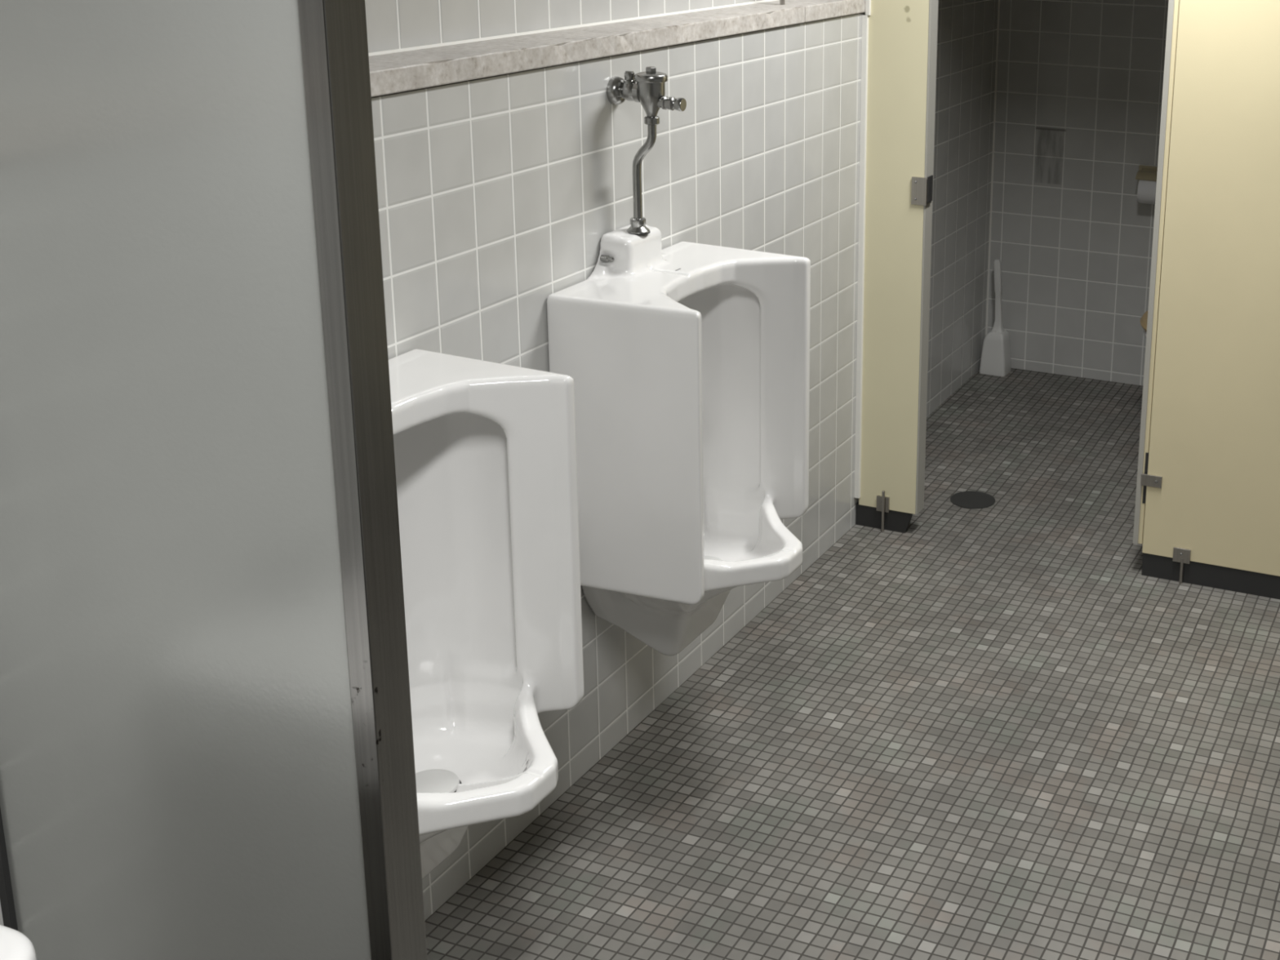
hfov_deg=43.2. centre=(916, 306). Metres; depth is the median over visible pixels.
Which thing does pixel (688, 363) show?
urinal
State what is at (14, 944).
washbasin
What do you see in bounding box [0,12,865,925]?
wall
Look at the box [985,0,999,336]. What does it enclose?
trim
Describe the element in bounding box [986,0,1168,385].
wall
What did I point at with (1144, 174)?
hood
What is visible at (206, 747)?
privacy screen
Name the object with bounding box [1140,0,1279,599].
panel
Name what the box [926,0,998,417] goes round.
wall
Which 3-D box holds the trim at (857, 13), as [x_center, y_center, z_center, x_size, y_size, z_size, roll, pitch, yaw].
[-1.116,-0.153,1.723,0.117,0.006,5.175,7,16,20]
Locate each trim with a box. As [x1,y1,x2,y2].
[371,13,860,97]
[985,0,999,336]
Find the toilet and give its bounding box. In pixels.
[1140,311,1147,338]
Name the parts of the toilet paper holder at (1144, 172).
plate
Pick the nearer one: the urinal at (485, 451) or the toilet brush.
the urinal at (485, 451)
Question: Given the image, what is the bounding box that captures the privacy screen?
[0,0,427,959]
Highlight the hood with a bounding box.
[1135,168,1157,181]
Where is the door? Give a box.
[1133,0,1179,544]
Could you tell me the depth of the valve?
2.94 m
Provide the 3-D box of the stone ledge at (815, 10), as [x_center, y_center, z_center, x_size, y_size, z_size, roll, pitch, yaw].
[-0.255,-0.739,3.889,0.133,0.038,0.377,7,16,20]
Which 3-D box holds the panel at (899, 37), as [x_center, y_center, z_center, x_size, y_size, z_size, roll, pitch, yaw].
[-0.054,-0.267,4.153,0.196,1.835,0.064,5,16,14]
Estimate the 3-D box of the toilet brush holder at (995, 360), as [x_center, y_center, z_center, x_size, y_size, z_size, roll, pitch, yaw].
[0.290,0.161,5.717,0.100,0.157,0.090,7,16,20]
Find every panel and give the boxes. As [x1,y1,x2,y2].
[853,0,938,533]
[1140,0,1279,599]
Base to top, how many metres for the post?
0.200 m
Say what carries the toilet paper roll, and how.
hanging from the toilet paper holder at (1144, 172)
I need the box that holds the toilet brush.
[991,258,1004,332]
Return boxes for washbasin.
[0,924,36,959]
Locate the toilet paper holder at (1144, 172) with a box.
[1135,164,1157,188]
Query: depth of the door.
3.92 m
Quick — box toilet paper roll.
[1137,179,1156,204]
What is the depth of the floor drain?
4.61 m
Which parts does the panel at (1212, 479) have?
hinge plate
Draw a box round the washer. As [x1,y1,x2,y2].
[628,231,650,235]
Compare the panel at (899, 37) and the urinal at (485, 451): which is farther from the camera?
the panel at (899, 37)
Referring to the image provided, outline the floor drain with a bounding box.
[950,491,995,508]
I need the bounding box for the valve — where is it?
[606,66,686,235]
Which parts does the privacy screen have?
post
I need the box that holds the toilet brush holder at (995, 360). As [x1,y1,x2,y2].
[979,328,1011,376]
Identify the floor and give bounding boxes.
[425,368,1279,959]
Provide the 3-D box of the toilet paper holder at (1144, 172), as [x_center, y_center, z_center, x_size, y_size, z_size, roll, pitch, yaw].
[0.823,-0.419,5.373,0.154,0.105,0.102,7,16,20]
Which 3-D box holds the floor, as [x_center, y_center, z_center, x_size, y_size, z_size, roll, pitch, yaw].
[0.396,1.217,2.328,2.890,0.108,6.700,7,16,20]
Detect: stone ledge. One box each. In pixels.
[368,3,804,97]
[757,0,865,22]
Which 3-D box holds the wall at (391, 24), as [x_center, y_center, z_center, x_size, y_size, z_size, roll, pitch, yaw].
[-1.234,-0.043,1.807,0.125,2.670,5.190,7,16,20]
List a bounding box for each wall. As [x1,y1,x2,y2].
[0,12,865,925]
[364,0,760,53]
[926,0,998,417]
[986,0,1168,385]
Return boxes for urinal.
[388,348,584,879]
[546,224,810,656]
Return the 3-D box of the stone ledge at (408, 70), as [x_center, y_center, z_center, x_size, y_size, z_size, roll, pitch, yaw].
[-1.178,-0.129,1.547,0.133,0.038,4.800,7,16,20]
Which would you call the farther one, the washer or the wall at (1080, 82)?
the wall at (1080, 82)

